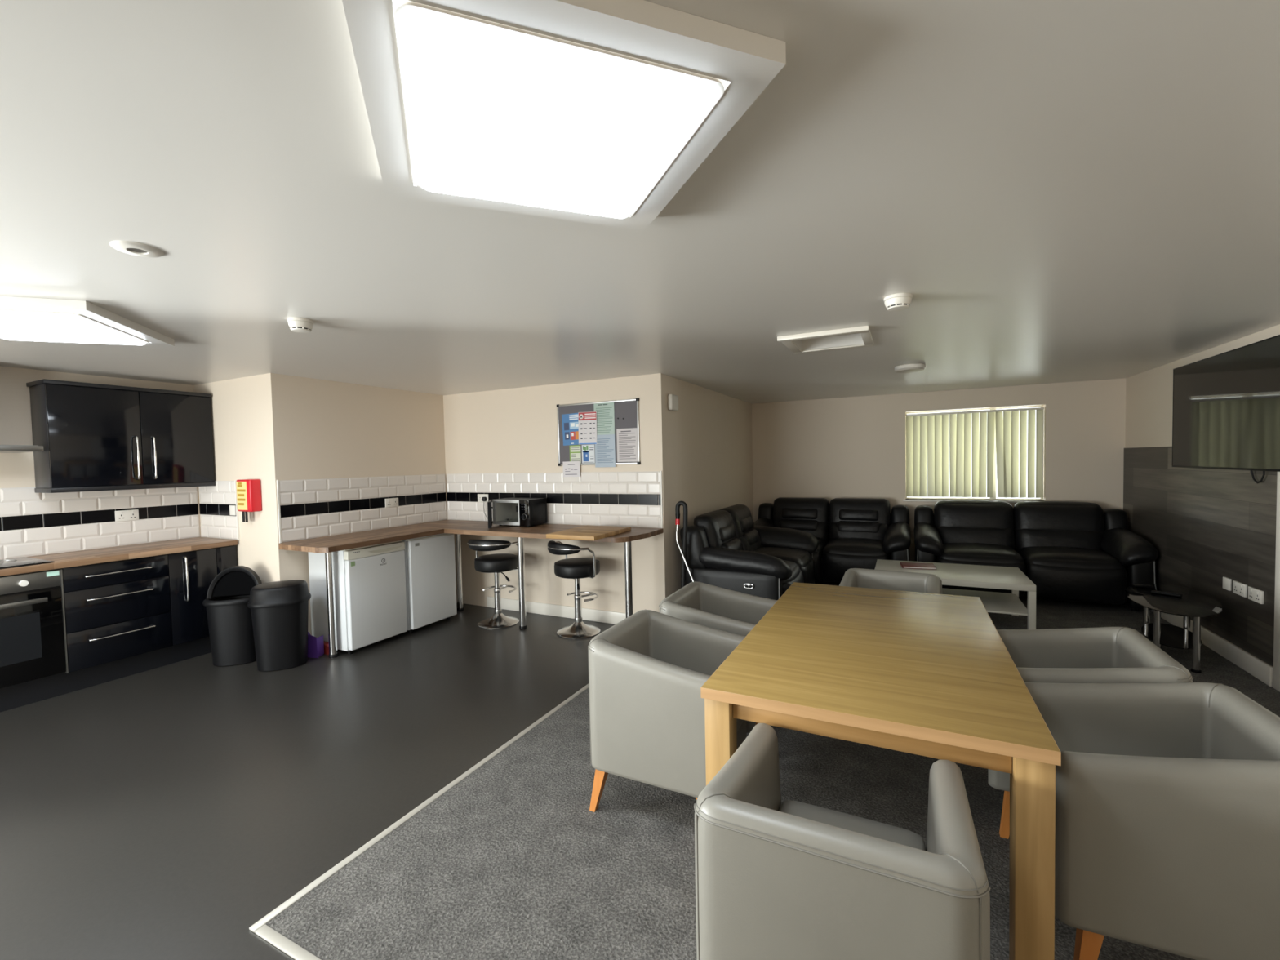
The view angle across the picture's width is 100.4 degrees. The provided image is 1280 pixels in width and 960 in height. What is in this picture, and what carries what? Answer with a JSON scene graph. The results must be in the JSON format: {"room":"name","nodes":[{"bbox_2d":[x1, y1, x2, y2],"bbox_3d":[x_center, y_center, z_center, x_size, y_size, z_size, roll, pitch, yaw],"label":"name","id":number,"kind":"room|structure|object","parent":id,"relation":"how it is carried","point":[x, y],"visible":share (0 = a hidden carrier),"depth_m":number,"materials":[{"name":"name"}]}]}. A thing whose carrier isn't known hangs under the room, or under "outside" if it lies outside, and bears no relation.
{"room":"common room","nodes":[
{"label":"common room","id":0,"kind":"room"},
{"bbox_2d":[0,366,200,537],"bbox_3d":[-5.147,0.392,2.527,0.150,2.260,5.100,0,2,27],"label":"wall","id":1,"kind":"structure","parent":0,"point":[16,469],"depth_m":3.81,"materials":[{"name":"beige paint"}]},
{"bbox_2d":[0,444,43,453],"bbox_3d":[-4.365,-0.484,3.417,0.459,0.604,0.600,0,2,27],"label":"hood","id":2,"kind":"object","parent":1,"relation":"attached to","point":[3,448],"visible":1,"depth_m":3.52,"materials":[{"name":"silver metal"}]},
{"bbox_2d":[0,486,199,559],"bbox_3d":[-4.421,0.303,3.804,0.009,0.500,2.137,0,2,27],"label":"tile backsplash","id":3,"kind":"structure","parent":1,"relation":"attached to","point":[32,523],"depth_m":4.12,"materials":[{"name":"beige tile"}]},
{"bbox_2d":[114,509,138,521],"bbox_3d":[-4.158,0.287,4.319,0.018,0.086,0.145,0,2,27],"label":"wall socket","id":4,"kind":"object","parent":3,"relation":"attached to","point":[133,514],"visible":1,"depth_m":4.31,"materials":[{"name":"white plastic"}]},
{"bbox_2d":[26,378,215,493],"bbox_3d":[-4.030,-0.324,4.216,0.345,0.792,0.999,0,2,27],"label":"upper cabinet","id":5,"kind":"object","parent":1,"relation":"attached to","point":[93,437],"visible":1,"depth_m":4.04,"materials":[{"name":"black"}]},
{"bbox_2d":[193,373,447,635],"bbox_3d":[-3.062,0.246,5.399,1.320,2.260,1.907,0,2,27],"label":"wall pier","id":6,"kind":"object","parent":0,"point":[268,428],"visible":0.36,"depth_m":4.53,"materials":[{"name":"beige paint"}]},
{"bbox_2d":[198,480,239,540],"bbox_3d":[-3.663,0.256,4.626,0.610,0.504,0.012,0,2,27],"label":"tile backsplash","id":7,"kind":"structure","parent":6,"relation":"attached to","point":[215,501],"depth_m":4.61,"materials":[{"name":"beige tile"}]},
{"bbox_2d":[235,479,262,522],"bbox_3d":[-3.182,0.170,4.340,0.200,0.348,0.086,0,2,27],"label":"blanket","id":8,"kind":"object","parent":6,"relation":"attached to","point":[248,491],"visible":1,"depth_m":4.30,"materials":[{"name":"red plastic"}]},
{"bbox_2d":[236,482,245,505],"bbox_3d":[-3.225,0.112,4.311,0.120,0.188,0.001,0,2,27],"label":"print","id":9,"kind":"object","parent":8,"relation":"attached to","point":[241,486],"depth_m":4.31,"materials":[{"name":"yellow paper"}]},
{"bbox_2d":[276,474,446,542],"bbox_3d":[-2.500,0.217,5.032,0.012,0.504,1.737,0,2,27],"label":"tile backsplash","id":10,"kind":"structure","parent":6,"relation":"attached to","point":[308,508],"depth_m":4.84,"materials":[{"name":"beige tile"}]},
{"bbox_2d":[385,497,398,507],"bbox_3d":[-2.417,0.220,5.190,0.018,0.086,0.146,0,2,27],"label":"wall socket","id":11,"kind":"object","parent":10,"relation":"attached to","point":[390,502],"visible":1,"depth_m":5.18,"materials":[{"name":"white plastic"}]},
{"bbox_2d":[443,373,753,613],"bbox_3d":[-0.218,0.139,6.722,2.590,2.260,3.303,0,2,27],"label":"wall","id":12,"kind":"structure","parent":0,"point":[702,450],"depth_m":5.27,"materials":[{"name":"beige paint"}]},
{"bbox_2d":[446,471,662,528],"bbox_3d":[-0.955,0.176,5.238,2.571,0.504,0.012,0,2,27],"label":"tile backsplash","id":13,"kind":"structure","parent":12,"relation":"attached to","point":[614,499],"depth_m":5.07,"materials":[{"name":"beige tile"}]},
{"bbox_2d":[486,595,626,624],"bbox_3d":[-0.693,1.277,5.155,2.050,0.115,0.016,0,2,27],"label":"baseboard","id":14,"kind":"structure","parent":12,"relation":"attached to","point":[591,615],"depth_m":5.19,"materials":[{"name":"beige paint"}]},
{"bbox_2d":[556,398,640,466],"bbox_3d":[-0.398,-0.430,4.929,0.880,0.590,0.018,0,2,27],"label":"notice board","id":15,"kind":"object","parent":12,"relation":"attached to","point":[627,409],"visible":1,"depth_m":4.84,"materials":[{"name":"grey fabric"}]},
{"bbox_2d":[561,413,578,445],"bbox_3d":[-0.651,-0.480,5.051,0.209,0.303,0.002,0,2,27],"label":"poster","id":16,"kind":"object","parent":15,"relation":"attached to","point":[570,421],"visible":1,"depth_m":5.05,"materials":[{"name":"blue paper"}]},
{"bbox_2d":[562,461,580,476],"bbox_3d":[-0.650,-0.103,5.058,0.194,0.148,0.001,0,2,27],"label":"card","id":17,"kind":"object","parent":15,"relation":"hanging from","point":[571,468],"visible":1,"depth_m":5.06,"materials":[{"name":"white paper"}]},
{"bbox_2d":[564,464,577,475],"bbox_3d":[-0.653,-0.099,5.059,0.141,0.102,0.001,0,2,27],"label":"print","id":18,"kind":"object","parent":17,"relation":"attached to","point":[570,469],"depth_m":5.06,"materials":[{"name":"grey paper"}]},
{"bbox_2d":[569,444,581,463],"bbox_3d":[-0.613,-0.242,5.042,0.125,0.172,0.001,0,2,27],"label":"leaflet","id":19,"kind":"object","parent":15,"relation":"attached to","point":[575,451],"visible":1,"depth_m":5.04,"materials":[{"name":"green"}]},
{"bbox_2d":[571,447,580,461],"bbox_3d":[-0.608,-0.243,5.040,0.101,0.130,0.001,0,2,27],"label":"print","id":20,"kind":"object","parent":19,"relation":"attached to","point":[575,451],"depth_m":5.04,"materials":[{"name":"grey"}]},
{"bbox_2d":[577,411,596,444],"bbox_3d":[-0.488,-0.482,4.959,0.204,0.303,0.002,0,2,27],"label":"poster","id":21,"kind":"object","parent":15,"relation":"attached to","point":[587,420],"visible":1,"depth_m":4.96,"materials":[{"name":"white paper"}]},
{"bbox_2d":[580,422,595,439],"bbox_3d":[-0.485,-0.456,4.959,0.160,0.150,0.001,0,2,27],"label":"print","id":22,"kind":"object","parent":21,"relation":"attached to","point":[587,429],"depth_m":4.96,"materials":[{"name":"grey paper"}]},
{"bbox_2d":[582,444,595,463],"bbox_3d":[-0.483,-0.243,4.978,0.139,0.172,0.001,0,2,27],"label":"leaflet","id":23,"kind":"object","parent":15,"relation":"attached to","point":[588,451],"visible":1,"depth_m":4.98,"materials":[{"name":"white paper"}]},
{"bbox_2d":[582,447,593,462],"bbox_3d":[-0.481,-0.233,4.977,0.121,0.143,0.001,0,2,27],"label":"print","id":24,"kind":"object","parent":23,"relation":"attached to","point":[588,452],"depth_m":4.98,"materials":[{"name":"grey paper"}]},
{"bbox_2d":[593,402,614,435],"bbox_3d":[-0.328,-0.561,4.883,0.215,0.301,0.001,0,2,27],"label":"notice","id":25,"kind":"object","parent":15,"relation":"attached to","point":[605,411],"visible":1,"depth_m":4.88,"materials":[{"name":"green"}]},
{"bbox_2d":[595,407,613,432],"bbox_3d":[-0.326,-0.549,4.882,0.176,0.228,0.001,0,2,27],"label":"print","id":26,"kind":"object","parent":25,"relation":"attached to","point":[604,415],"depth_m":4.88,"materials":[{"name":"green paper"}]},
{"bbox_2d":[595,434,615,467],"bbox_3d":[-0.321,-0.266,4.888,0.214,0.298,0.001,0,2,27],"label":"notice","id":27,"kind":"object","parent":15,"relation":"attached to","point":[605,447],"visible":1,"depth_m":4.88,"materials":[{"name":"blue"}]},
{"bbox_2d":[596,438,613,462],"bbox_3d":[-0.319,-0.268,4.886,0.175,0.222,0.001,0,2,27],"label":"print","id":28,"kind":"object","parent":27,"relation":"attached to","point":[605,446],"depth_m":4.89,"materials":[{"name":"blue"}]},
{"bbox_2d":[616,427,637,462],"bbox_3d":[-0.116,-0.313,4.792,0.209,0.300,0.001,0,2,27],"label":"notice","id":29,"kind":"object","parent":15,"relation":"attached to","point":[627,438],"visible":1,"depth_m":4.79,"materials":[{"name":"grey paper"}]},
{"bbox_2d":[618,432,635,459],"bbox_3d":[-0.114,-0.305,4.791,0.171,0.233,0.001,0,2,27],"label":"print","id":30,"kind":"object","parent":29,"relation":"attached to","point":[627,441],"depth_m":4.79,"materials":[{"name":"grey paper"}]},
{"bbox_2d":[667,394,678,411],"bbox_3d":[0.300,-0.698,4.811,0.046,0.145,0.170,0,2,27],"label":"fire alarm","id":31,"kind":"object","parent":12,"relation":"attached to","point":[673,400],"visible":1,"depth_m":4.75,"materials":[{"name":"white plastic"}]},
{"bbox_2d":[0,602,1279,959],"bbox_3d":[-0.501,1.466,3.006,8.030,0.120,10.310,0,2,27],"label":"floor","id":32,"kind":"structure","parent":0,"point":[163,812],"depth_m":2.64,"materials":[{"name":"plastic"}]},
{"bbox_2d":[0,568,68,712],"bbox_3d":[-4.235,1.040,3.441,0.602,0.862,0.601,0,2,27],"label":"oven","id":33,"kind":"object","parent":32,"relation":"on","point":[33,656],"visible":1,"depth_m":3.46,"materials":[{"name":"black metal"}]},
{"bbox_2d":[59,554,172,693],"bbox_3d":[-3.982,1.014,3.970,0.619,0.864,0.573,0,2,27],"label":"base cabinet","id":34,"kind":"object","parent":32,"relation":"on","point":[118,621],"visible":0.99,"depth_m":3.82,"materials":[{"name":"black"}]},
{"bbox_2d":[167,545,236,664],"bbox_3d":[-3.750,0.993,4.435,0.619,0.864,0.467,0,2,27],"label":"base cabinet","id":35,"kind":"object","parent":32,"relation":"on","point":[191,573],"visible":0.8,"depth_m":4.24,"materials":[{"name":"black"}]},
{"bbox_2d":[202,565,262,666],"bbox_3d":[-3.170,1.052,4.189,0.400,0.740,0.334,-2,2,-13],"label":"bin","id":36,"kind":"object","parent":32,"relation":"on","point":[229,620],"visible":0.72,"depth_m":4.09,"materials":[{"name":"black plastic"}]},
{"bbox_2d":[206,565,262,599],"bbox_3d":[-3.180,0.797,4.198,0.364,0.232,0.107,-2,2,-13],"label":"lid","id":37,"kind":"object","parent":36,"relation":"attached to","point":[236,580],"depth_m":4.19,"materials":[{"name":"black plastic"}]},
{"bbox_2d":[247,579,311,671],"bbox_3d":[-2.742,1.100,4.073,0.400,0.632,0.334,-2,2,-21],"label":"bin","id":38,"kind":"object","parent":32,"relation":"on","point":[279,610],"visible":1,"depth_m":3.96,"materials":[{"name":"black plastic"}]},
{"bbox_2d":[307,631,324,657],"bbox_3d":[-2.617,1.299,4.257,0.158,0.217,0.072,-1,2,10],"label":"dustpan","id":39,"kind":"object","parent":32,"relation":"on","point":[315,645],"visible":0.79,"depth_m":4.22,"materials":[{"name":"purple plastic"}]},
{"bbox_2d":[307,540,407,654],"bbox_3d":[-2.399,0.963,4.558,0.512,0.858,0.537,0,2,27],"label":"fridge","id":40,"kind":"object","parent":32,"relation":"on","point":[371,597],"visible":0.91,"depth_m":4.37,"materials":[{"name":"white metal"}]},
{"bbox_2d":[248,684,588,959],"bbox_3d":[1.235,1.388,2.334,3.962,0.008,3.312,0,2,27],"label":"trim","id":41,"kind":"structure","parent":32,"relation":"on","point":[260,928],"depth_m":1.98,"materials":[{"name":"silver metal"}]},
{"bbox_2d":[402,533,457,633],"bbox_3d":[-2.138,0.940,5.065,0.526,0.858,0.527,0,2,27],"label":"fridge","id":42,"kind":"object","parent":32,"relation":"on","point":[429,560],"visible":0.69,"depth_m":4.90,"materials":[{"name":"white metal"}]},
{"bbox_2d":[279,520,662,657],"bbox_3d":[-1.343,0.919,4.461,2.587,0.908,1.782,0,2,27],"label":"breakfast bar","id":43,"kind":"object","parent":32,"relation":"on","point":[328,545],"visible":0.87,"depth_m":4.58,"materials":[{"name":"brown wood"}]},
{"bbox_2d":[487,497,547,528],"bbox_3d":[-1.230,0.314,5.043,0.463,0.255,0.552,0,2,27],"label":"microwave","id":44,"kind":"object","parent":43,"relation":"on","point":[514,511],"visible":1,"depth_m":5.08,"materials":[{"name":"black plastic"}]},
{"bbox_2d":[546,524,631,540],"bbox_3d":[-0.409,0.430,4.381,0.445,0.033,0.605,0,2,27],"label":"chopping board","id":45,"kind":"object","parent":43,"relation":"on","point":[588,532],"visible":1,"depth_m":4.25,"materials":[{"name":"brown wood"}]},
{"bbox_2d":[466,539,519,629],"bbox_3d":[-1.360,0.943,4.995,0.464,0.823,0.457,-2,2,-24],"label":"bar stool","id":46,"kind":"object","parent":32,"relation":"on","point":[495,563],"visible":0.96,"depth_m":4.91,"materials":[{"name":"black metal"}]},
{"bbox_2d":[546,540,600,639],"bbox_3d":[-0.582,0.937,4.689,0.464,0.823,0.457,-1,2,10],"label":"bar stool","id":47,"kind":"object","parent":32,"relation":"on","point":[576,568],"visible":1,"depth_m":4.59,"materials":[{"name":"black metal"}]},
{"bbox_2d":[265,581,1279,959],"bbox_3d":[1.935,1.326,3.707,3.926,0.006,6.335,0,2,27],"label":"carpet","id":48,"kind":"object","parent":32,"relation":"on","point":[513,861],"visible":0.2,"depth_m":2.04,"materials":[{"name":"grey carpet"}]},
{"bbox_2d":[587,608,755,812],"bbox_3d":[0.157,1.037,2.401,0.601,0.737,0.580,0,2,27],"label":"tub chair","id":49,"kind":"object","parent":48,"relation":"on","point":[648,670],"visible":0.8,"depth_m":2.19,"materials":[{"name":"grey leather"}]},
{"bbox_2d":[675,501,694,588],"bbox_3d":[0.500,0.753,4.539,0.584,1.134,0.169,1,3,45],"label":"vacuum cleaner","id":50,"kind":"object","parent":48,"relation":"on","point":[683,552],"visible":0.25,"depth_m":4.67,"materials":[{"name":"black"}]},
{"bbox_2d":[658,581,777,724],"bbox_3d":[0.483,1.009,3.010,0.601,0.737,0.580,0,2,25],"label":"tub chair","id":51,"kind":"object","parent":48,"relation":"on","point":[726,610],"visible":0.35,"depth_m":3.13,"materials":[{"name":"grey leather"}]},
{"bbox_2d":[680,504,818,599],"bbox_3d":[1.189,0.791,5.394,0.981,0.975,1.834,0,2,27],"label":"recliner sofa","id":52,"kind":"object","parent":48,"relation":"on","point":[725,548],"visible":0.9,"depth_m":4.83,"materials":[{"name":"black leather"}]},
{"bbox_2d":[693,510,743,550],"bbox_3d":[0.789,0.601,5.197,0.364,0.565,0.694,0,2,27],"label":"cushion","id":53,"kind":"object","parent":52,"relation":"on","point":[718,526],"depth_m":5.00,"materials":[{"name":"black leather"}]},
{"bbox_2d":[719,504,761,551],"bbox_3d":[1.101,0.573,5.824,0.364,0.565,0.694,0,2,27],"label":"cushion","id":54,"kind":"object","parent":52,"relation":"on","point":[750,537],"depth_m":5.66,"materials":[{"name":"black leather"}]},
{"bbox_2d":[754,546,814,583],"bbox_3d":[1.441,0.963,5.672,0.780,0.460,0.692,0,2,27],"label":"seat cushion","id":55,"kind":"object","parent":52,"relation":"on","point":[802,556],"depth_m":5.50,"materials":[{"name":"black leather"}]},
{"bbox_2d":[782,560,804,594],"bbox_3d":[1.129,0.992,5.046,0.780,0.460,0.692,0,2,27],"label":"seat cushion","id":56,"kind":"object","parent":52,"relation":"on","point":[797,575],"depth_m":4.88,"materials":[{"name":"black leather"}]},
{"bbox_2d":[753,497,911,582],"bbox_3d":[2.256,0.731,6.458,1.825,0.975,0.981,0,2,27],"label":"recliner sofa","id":57,"kind":"object","parent":48,"relation":"on","point":[850,533],"visible":0.73,"depth_m":6.37,"materials":[{"name":"black leather"}]},
{"bbox_2d":[773,497,829,541],"bbox_3d":[2.058,0.516,6.848,0.694,0.565,0.364,0,2,27],"label":"cushion","id":58,"kind":"object","parent":57,"relation":"on","point":[811,515],"depth_m":6.74,"materials":[{"name":"black leather"}]},
{"bbox_2d":[813,537,827,581],"bbox_3d":[1.902,0.923,6.531,0.692,0.460,0.780,0,2,27],"label":"seat cushion","id":59,"kind":"object","parent":57,"relation":"on","point":[818,555],"depth_m":6.10,"materials":[{"name":"black leather"}]},
{"bbox_2d":[822,537,889,582],"bbox_3d":[2.529,0.921,6.218,0.692,0.460,0.780,0,2,27],"label":"seat cushion","id":60,"kind":"object","parent":57,"relation":"on","point":[839,555],"depth_m":5.96,"materials":[{"name":"black leather"}]},
{"bbox_2d":[828,497,890,541],"bbox_3d":[2.685,0.514,6.535,0.694,0.565,0.364,0,2,27],"label":"cushion","id":61,"kind":"object","parent":57,"relation":"on","point":[848,517],"depth_m":6.44,"materials":[{"name":"black leather"}]},
{"bbox_2d":[693,723,990,959],"bbox_3d":[0.500,1.067,1.335,0.580,0.737,0.601,0,2,27],"label":"tub chair","id":62,"kind":"object","parent":48,"relation":"on","point":[791,880],"visible":1,"depth_m":1.09,"materials":[{"name":"grey leather"}]},
{"bbox_2d":[778,800,926,851],"bbox_3d":[0.515,1.060,1.365,0.402,0.169,0.523,0,2,27],"label":"seat cushion","id":63,"kind":"object","parent":62,"relation":"on","point":[883,831],"depth_m":1.52,"materials":[{"name":"grey leather"}]},
{"bbox_2d":[700,582,1061,959],"bbox_3d":[1.000,1.020,2.292,0.955,0.743,1.635,0,2,27],"label":"dining table","id":64,"kind":"object","parent":48,"relation":"on","point":[926,674],"visible":0.96,"depth_m":1.73,"materials":[{"name":"brown wood"}]},
{"bbox_2d":[839,568,942,594],"bbox_3d":[1.532,0.977,3.290,0.580,0.737,0.601,0,2,30],"label":"tub chair","id":65,"kind":"object","parent":48,"relation":"on","point":[852,577],"visible":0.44,"depth_m":3.45,"materials":[{"name":"grey leather"}]},
{"bbox_2d":[874,559,1035,629],"bbox_3d":[2.783,1.043,4.834,1.184,0.443,0.770,0,2,27],"label":"coffee table","id":66,"kind":"object","parent":48,"relation":"on","point":[1013,579],"visible":0.55,"depth_m":4.62,"materials":[{"name":"grey laminate"}]},
{"bbox_2d":[900,562,936,569],"bbox_3d":[2.617,0.807,5.018,0.280,0.020,0.200,-1,2,20],"label":"folder","id":67,"kind":"object","parent":66,"relation":"on","point":[904,565],"visible":1,"depth_m":4.97,"materials":[{"name":"red"}]},
{"bbox_2d":[942,587,1027,615],"bbox_3d":[2.783,1.069,4.835,1.134,0.015,0.720,0,2,27],"label":"shelf","id":68,"kind":"object","parent":66,"relation":"attached to","point":[993,602],"depth_m":4.69,"materials":[{"name":"grey laminate"}]},
{"bbox_2d":[913,500,1158,611],"bbox_3d":[3.974,0.728,5.590,1.955,0.967,0.981,0,2,27],"label":"recliner sofa","id":69,"kind":"object","parent":48,"relation":"on","point":[1084,552],"visible":0.96,"depth_m":5.45,"materials":[{"name":"black leather"}]},
{"bbox_2d":[933,500,1014,549],"bbox_3d":[3.751,0.526,6.001,0.763,0.582,0.384,0,2,27],"label":"cushion","id":70,"kind":"object","parent":69,"relation":"on","point":[980,522],"depth_m":5.90,"materials":[{"name":"black leather"}]},
{"bbox_2d":[935,542,1025,596],"bbox_3d":[3.591,0.917,5.677,0.757,0.460,0.780,0,2,27],"label":"seat cushion","id":71,"kind":"object","parent":69,"relation":"on","point":[998,554],"depth_m":5.44,"materials":[{"name":"black leather"}]},
{"bbox_2d":[1013,501,1104,551],"bbox_3d":[4.436,0.523,5.660,0.763,0.582,0.384,0,2,27],"label":"cushion","id":72,"kind":"object","parent":69,"relation":"on","point":[1035,523],"depth_m":5.57,"materials":[{"name":"black leather"}]},
{"bbox_2d":[1016,546,1127,604],"bbox_3d":[4.276,0.915,5.336,0.757,0.460,0.780,0,2,27],"label":"seat cushion","id":73,"kind":"object","parent":69,"relation":"on","point":[1084,574],"depth_m":5.04,"materials":[{"name":"black leather"}]},
{"bbox_2d":[987,626,1193,839],"bbox_3d":[1.760,1.010,2.200,0.601,0.737,0.580,0,2,27],"label":"tub chair","id":74,"kind":"object","parent":48,"relation":"on","point":[1100,655],"visible":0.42,"depth_m":2.19,"materials":[{"name":"grey leather"}]},
{"bbox_2d":[1024,681,1279,959],"bbox_3d":[1.546,1.035,1.611,0.601,0.737,0.580,0,2,24],"label":"tub chair","id":75,"kind":"object","parent":48,"relation":"on","point":[1167,794],"visible":0.77,"depth_m":1.41,"materials":[{"name":"grey leather"}]},
{"bbox_2d":[1124,583,1222,673],"bbox_3d":[3.849,1.064,3.867,0.490,0.423,1.040,0,3,38],"label":"glass table","id":76,"kind":"object","parent":48,"relation":"on","point":[1196,605],"visible":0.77,"depth_m":3.75,"materials":[{"name":"black glass"}]},
{"bbox_2d":[1150,590,1182,596],"bbox_3d":[3.889,0.838,3.938,0.045,0.020,0.165,-3,2,-35],"label":"remote control","id":77,"kind":"object","parent":76,"relation":"on","point":[1163,593],"visible":1,"depth_m":3.93,"materials":[{"name":"black plastic"}]},
{"bbox_3d":[-4.511,1.063,2.909,0.619,0.864,0.595,0,2,27],"label":"base cabinet","id":78,"kind":"object","parent":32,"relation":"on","visible":0},
{"bbox_2d":[0,537,237,576],"bbox_3d":[-4.178,0.575,3.611,0.614,0.040,2.286,0,2,27],"label":"countertop","id":79,"kind":"structure","parent":78,"relation":"on","point":[75,558],"depth_m":3.95,"materials":[{"name":"brown wood"}]},
{"bbox_2d":[0,556,54,568],"bbox_3d":[-4.277,0.560,3.414,0.535,0.007,0.588,0,2,27],"label":"cooktop","id":80,"kind":"object","parent":79,"relation":"in","point":[22,561],"visible":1,"depth_m":3.55,"materials":[{"name":"silver glass"}]},
{"bbox_2d":[0,0,1279,404],"bbox_3d":[-0.552,-0.902,2.923,8.030,0.100,10.310,0,2,27],"label":"ceiling","id":81,"kind":"structure","parent":0,"point":[1059,191],"depth_m":1.64,"materials":[{"name":"white paint"}]},
{"bbox_2d":[0,295,174,346],"bbox_3d":[-2.928,-0.757,2.593,0.765,0.064,0.765,-2,2,-18],"label":"ceiling light","id":82,"kind":"object","parent":81,"relation":"attached to","point":[21,318],"visible":1,"depth_m":2.54,"materials":[{"name":"white plastic"}]},
{"bbox_2d":[0,311,145,345],"bbox_3d":[-2.928,-0.743,2.594,0.592,0.036,0.592,-2,2,-18],"label":"diffuser","id":83,"kind":"object","parent":82,"relation":"attached to","point":[25,326],"depth_m":2.59,"materials":[{"name":"white plastic"}]},
{"bbox_2d":[109,240,164,257],"bbox_3d":[-1.713,-0.784,1.817,0.136,0.008,0.136,0,2,27],"label":"recessed light","id":84,"kind":"object","parent":81,"relation":"in","point":[133,248],"visible":1,"depth_m":1.80,"materials":[{"name":"white plastic"}]},
{"bbox_2d":[287,316,313,333],"bbox_3d":[-1.739,-0.789,2.731,0.116,0.060,0.116,-1,2,8],"label":"smoke detector","id":85,"kind":"object","parent":81,"relation":"attached to","point":[300,325],"visible":1,"depth_m":2.69,"materials":[{"name":"white plastic"}]},
{"bbox_2d":[342,0,786,230],"bbox_3d":[-0.204,-0.766,1.194,0.735,0.064,0.735,-2,2,-20],"label":"ceiling light","id":86,"kind":"object","parent":81,"relation":"attached to","point":[599,112],"visible":1,"depth_m":1.02,"materials":[{"name":"white plastic"}]},
{"bbox_2d":[403,12,716,218],"bbox_3d":[-0.204,-0.752,1.194,0.562,0.036,0.562,-2,2,-20],"label":"diffuser","id":87,"kind":"object","parent":86,"relation":"attached to","point":[495,111],"depth_m":1.07,"materials":[{"name":"white plastic"}]},
{"bbox_2d":[777,325,874,354],"bbox_3d":[1.220,-1.005,3.469,0.525,0.248,0.595,0,2,27],"label":"ceiling light","id":88,"kind":"object","parent":81,"relation":"attached to","point":[864,331],"visible":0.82,"depth_m":3.29,"materials":[{"name":"white plastic"}]},
{"bbox_2d":[883,293,912,311],"bbox_3d":[1.236,-0.847,2.552,0.125,0.060,0.125,-1,2,18],"label":"smoke detector","id":89,"kind":"object","parent":81,"relation":"attached to","point":[899,301],"visible":1,"depth_m":2.51,"materials":[{"name":"white plastic"}]},
{"bbox_2d":[894,363,925,373],"bbox_3d":[2.284,-0.941,4.510,0.236,0.054,0.236,0,2,27],"label":"ceiling lamp","id":90,"kind":"object","parent":81,"relation":"attached to","point":[911,367],"visible":1,"depth_m":4.43,"materials":[{"name":"white plastic"}]},
{"bbox_2d":[895,367,924,373],"bbox_3d":[2.285,-0.923,4.511,0.222,0.018,0.222,0,2,27],"label":"diffuser","id":91,"kind":"object","parent":90,"relation":"attached to","point":[899,370],"depth_m":4.46,"materials":[{"name":"beige plastic"}]},
{"bbox_2d":[751,377,1125,561],"bbox_3d":[3.465,0.064,6.590,4.120,2.260,0.250,0,2,27],"label":"wall","id":92,"kind":"structure","parent":0,"point":[829,449],"depth_m":6.59,"materials":[{"name":"beige paint"}]},
{"bbox_2d":[902,405,1044,502],"bbox_3d":[3.924,-0.292,6.312,1.452,1.096,0.230,0,2,27],"label":"window","id":93,"kind":"structure","parent":92,"relation":"in","point":[993,498],"depth_m":6.28,"materials":[{"name":"white plastic"}]},
{"bbox_2d":[906,407,1044,497],"bbox_3d":[3.912,-0.304,6.284,1.384,1.014,0.064,0,2,27],"label":"vertical blind","id":94,"kind":"object","parent":93,"relation":"attached to","point":[927,434],"visible":1,"depth_m":6.28,"materials":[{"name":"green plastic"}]},
{"bbox_2d":[1124,324,1279,667],"bbox_3d":[2.977,0.266,1.162,0.150,2.260,9.910,0,2,27],"label":"wall","id":95,"kind":"structure","parent":0,"point":[1148,393],"depth_m":4.91,"materials":[{"name":"beige paint"}]},
{"bbox_2d":[1123,446,1277,666],"bbox_3d":[4.537,0.418,4.470,0.012,1.403,2.614,0,2,27],"label":"cladding","id":96,"kind":"object","parent":95,"relation":"attached to","point":[1205,526],"visible":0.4,"depth_m":3.98,"materials":[{"name":"grey wood"}]},
{"bbox_2d":[1222,576,1231,591],"bbox_3d":[4.189,0.740,3.803,0.015,0.085,0.085,0,2,27],"label":"wall socket","id":97,"kind":"object","parent":96,"relation":"attached to","point":[1227,582],"visible":1,"depth_m":3.79,"materials":[{"name":"white plastic"}]},
{"bbox_2d":[1232,580,1247,597],"bbox_3d":[4.114,0.747,3.656,0.018,0.085,0.145,0,2,27],"label":"wall socket","id":98,"kind":"object","parent":96,"relation":"attached to","point":[1240,588],"visible":1,"depth_m":3.64,"materials":[{"name":"white plastic"}]},
{"bbox_2d":[1248,586,1263,604],"bbox_3d":[4.032,0.754,3.491,0.018,0.085,0.145,0,2,27],"label":"wall socket","id":99,"kind":"object","parent":96,"relation":"attached to","point":[1256,595],"visible":1,"depth_m":3.48,"materials":[{"name":"white plastic"}]},
{"bbox_2d":[1151,609,1273,687],"bbox_3d":[4.537,1.183,4.499,0.018,0.125,2.594,0,2,27],"label":"baseboard","id":100,"kind":"structure","parent":95,"relation":"attached to","point":[1258,668],"depth_m":3.73,"materials":[{"name":"beige paint"}]},
{"bbox_2d":[1172,334,1279,483],"bbox_3d":[4.129,-0.439,3.745,0.086,0.898,1.475,0,2,27],"label":"television","id":101,"kind":"object","parent":95,"relation":"attached to","point":[1226,409],"visible":1,"depth_m":3.63,"materials":[{"name":"black glass"}]},
{"bbox_2d":[1272,471,1279,692],"bbox_3d":[3.722,0.290,2.849,0.022,2.060,0.990,0,2,27],"label":"trim","id":102,"kind":"structure","parent":95,"relation":"attached to","point":[1276,677],"depth_m":3.28,"materials":[{"name":"beige paint"}]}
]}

